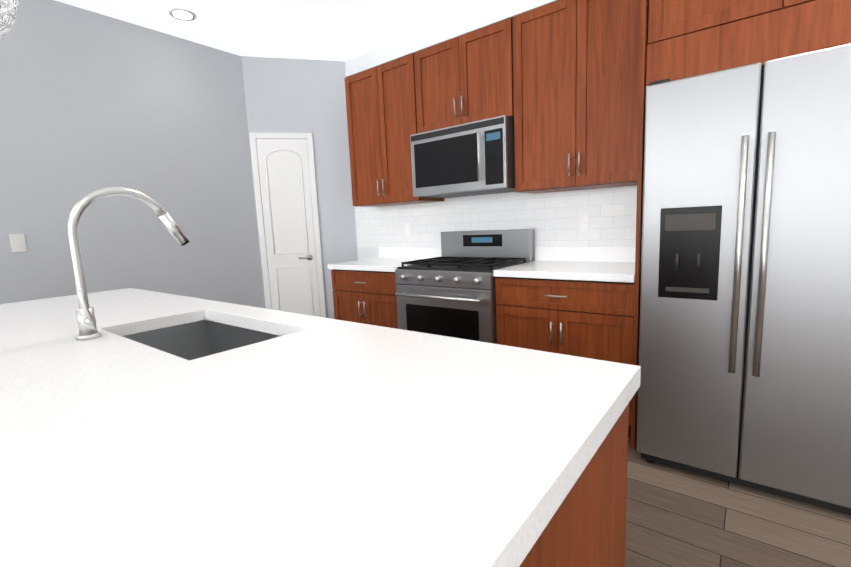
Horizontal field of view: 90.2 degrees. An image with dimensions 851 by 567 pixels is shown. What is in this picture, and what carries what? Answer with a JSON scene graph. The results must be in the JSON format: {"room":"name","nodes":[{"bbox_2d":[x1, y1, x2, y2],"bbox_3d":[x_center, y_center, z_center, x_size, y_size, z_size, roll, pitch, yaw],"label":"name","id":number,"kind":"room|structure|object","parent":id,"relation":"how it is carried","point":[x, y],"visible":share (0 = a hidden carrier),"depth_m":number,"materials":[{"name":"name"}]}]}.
{"room":"kitchen","nodes":[
{"label":"kitchen","id":0,"kind":"room"},
{"bbox_2d":[0,0,265,308],"bbox_3d":[-2.171,-0.537,3.307,0.120,2.770,2.117,4,10,38],"label":"wall","id":1,"kind":"structure","parent":0,"point":[90,101],"depth_m":3.10,"materials":[{"name":"grey paint"}]},
{"bbox_2d":[9,234,26,252],"bbox_3d":[-2.581,-0.256,2.688,0.011,0.115,0.070,4,10,38],"label":"switch plate","id":2,"kind":"object","parent":1,"relation":"attached to","point":[18,242],"visible":1,"depth_m":2.69,"materials":[{"name":"white plastic"}]},
{"bbox_2d":[55,0,496,60],"bbox_3d":[-1.777,-1.582,0.396,10.450,0.060,7.400,4,10,38],"label":"ceiling","id":3,"kind":"structure","parent":0,"point":[337,30],"depth_m":3.19,"materials":[{"name":"white paint"}]},
{"bbox_2d":[0,0,17,37],"bbox_3d":[-1.021,-1.064,0.803,0.250,1.139,0.250,4,10,38],"label":"pendant light","id":4,"kind":"object","parent":3,"relation":"hanging from","point":[8,11],"visible":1,"depth_m":0.92,"materials":[{"name":"clear glass"}]},
{"bbox_2d":[169,8,195,20],"bbox_3d":[-1.727,-1.911,3.016,0.169,0.007,0.169,2,9,32],"label":"recessed light","id":5,"kind":"object","parent":3,"relation":"in","point":[182,14],"visible":1,"depth_m":2.99,"materials":[{"name":"white"}]},
{"bbox_2d":[241,56,357,318],"bbox_3d":[-1.152,-0.694,4.122,1.152,2.770,0.100,-4,8,-14],"label":"wall","id":6,"kind":"structure","parent":0,"point":[285,95],"depth_m":4.00,"materials":[{"name":"grey paint"}]},
{"bbox_2d":[249,132,325,317],"bbox_3d":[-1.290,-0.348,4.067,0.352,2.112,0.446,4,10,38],"label":"pantry door","id":7,"kind":"structure","parent":6,"relation":"in","point":[284,170],"depth_m":4.03,"materials":[{"name":"white wood"}]},
{"bbox_2d":[345,0,636,260],"bbox_3d":[1.889,-0.569,2.263,6.670,2.770,0.120,4,10,38],"label":"wall","id":8,"kind":"structure","parent":0,"point":[492,12],"depth_m":3.36,"materials":[{"name":"white paint"}]},
{"bbox_2d":[344,50,443,206],"bbox_3d":[-0.240,-1.208,3.527,0.815,1.073,0.331,4,10,38],"label":"upper cabinet","id":9,"kind":"object","parent":8,"relation":"attached to","point":[385,105],"depth_m":3.40,"materials":[{"name":"brown wood"}]},
{"bbox_2d":[420,16,511,131],"bbox_3d":[0.336,-1.408,3.041,0.786,0.594,0.331,4,10,38],"label":"upper cabinet","id":10,"kind":"object","parent":8,"relation":"attached to","point":[466,77],"depth_m":2.87,"materials":[{"name":"brown wood"}]},
{"bbox_2d":[410,115,515,197],"bbox_3d":[0.318,-0.877,3.062,0.774,0.447,0.463,4,10,38],"label":"microwave","id":11,"kind":"object","parent":10,"relation":"attached to","point":[474,158],"visible":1,"depth_m":2.87,"materials":[{"name":"grey metal"}]},
{"bbox_2d":[380,246,635,261],"bbox_3d":[0.493,-0.235,3.324,2.361,0.099,0.012,4,10,38],"label":"backsplash","id":12,"kind":"structure","parent":8,"relation":"attached to","point":[543,253],"depth_m":2.96,"materials":[{"name":"white tile"}]},
{"bbox_2d":[512,0,645,193],"bbox_3d":[0.950,-1.132,2.608,0.859,1.073,0.331,4,10,38],"label":"upper cabinet","id":13,"kind":"object","parent":8,"relation":"attached to","point":[564,84],"depth_m":2.46,"materials":[{"name":"brown wood"}]},
{"bbox_2d":[640,0,850,95],"bbox_3d":[1.593,-1.265,1.896,0.966,0.672,0.622,4,10,38],"label":"upper cabinet","id":14,"kind":"object","parent":8,"relation":"attached to","point":[683,38],"depth_m":1.78,"materials":[{"name":"brown wood"}]},
{"bbox_2d":[625,438,850,566],"bbox_3d":[-1.656,1.219,0.782,10.450,0.060,7.400,4,10,38],"label":"floor","id":15,"kind":"structure","parent":0,"point":[677,517],"depth_m":1.65,"materials":[{"name":"brown wood"}]},
{"bbox_2d":[331,270,397,328],"bbox_3d":[-0.291,0.291,3.638,0.756,0.880,0.621,4,10,38],"label":"base cabinet","id":16,"kind":"object","parent":15,"relation":"on","point":[359,296],"depth_m":3.35,"materials":[{"name":"brown wood"}]},
{"bbox_2d":[328,258,426,273],"bbox_3d":[-0.323,-0.164,3.574,0.773,0.041,0.638,4,10,38],"label":"countertop","id":17,"kind":"structure","parent":16,"relation":"on","point":[385,265],"depth_m":3.43,"materials":[{"name":"white stone"}]},
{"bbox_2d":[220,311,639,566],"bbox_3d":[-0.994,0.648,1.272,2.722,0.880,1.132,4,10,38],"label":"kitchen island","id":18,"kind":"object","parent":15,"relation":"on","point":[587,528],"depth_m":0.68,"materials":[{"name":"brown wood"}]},
{"bbox_2d":[0,295,640,566],"bbox_3d":[-1.026,0.195,1.193,2.728,0.040,1.215,4,10,38],"label":"island countertop","id":19,"kind":"structure","parent":18,"relation":"on","point":[341,443],"depth_m":0.59,"materials":[{"name":"white stone"}]},
{"bbox_2d":[67,187,188,338],"bbox_3d":[-0.920,-0.078,1.346,0.096,0.450,0.348,4,10,38],"label":"faucet","id":20,"kind":"object","parent":19,"relation":"on","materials":[{"name":"silver metal"}]},
{"bbox_2d":[116,315,287,358],"bbox_3d":[-0.708,0.285,1.353,0.680,0.232,0.360,4,10,38],"label":"sink","id":21,"kind":"object","parent":19,"relation":"in","point":[205,334],"depth_m":1.59,"materials":[{"name":"grey metal"}]},
{"bbox_2d":[395,229,533,343],"bbox_3d":[0.280,0.204,3.102,0.782,1.150,0.719,4,10,38],"label":"range","id":22,"kind":"object","parent":15,"relation":"on","point":[451,292],"visible":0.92,"depth_m":2.92,"materials":[{"name":"grey metal"}]},
{"bbox_2d":[495,278,634,437],"bbox_3d":[0.950,0.370,2.680,0.797,0.880,0.621,4,10,38],"label":"base cabinet","id":23,"kind":"object","parent":15,"relation":"on","point":[569,289],"depth_m":2.37,"materials":[{"name":"brown wood"}]},
{"bbox_2d":[493,262,634,281],"bbox_3d":[0.924,-0.085,2.611,0.795,0.041,0.638,4,10,38],"label":"countertop","id":24,"kind":"structure","parent":23,"relation":"on","point":[558,271],"depth_m":2.45,"materials":[{"name":"white stone"}]},
{"bbox_2d":[636,43,850,514],"bbox_3d":[1.575,-0.020,1.974,0.910,1.790,0.822,4,10,38],"label":"fridge","id":25,"kind":"object","parent":15,"relation":"on","point":[745,335],"visible":1,"depth_m":1.72,"materials":[{"name":"grey metal"}]}
]}

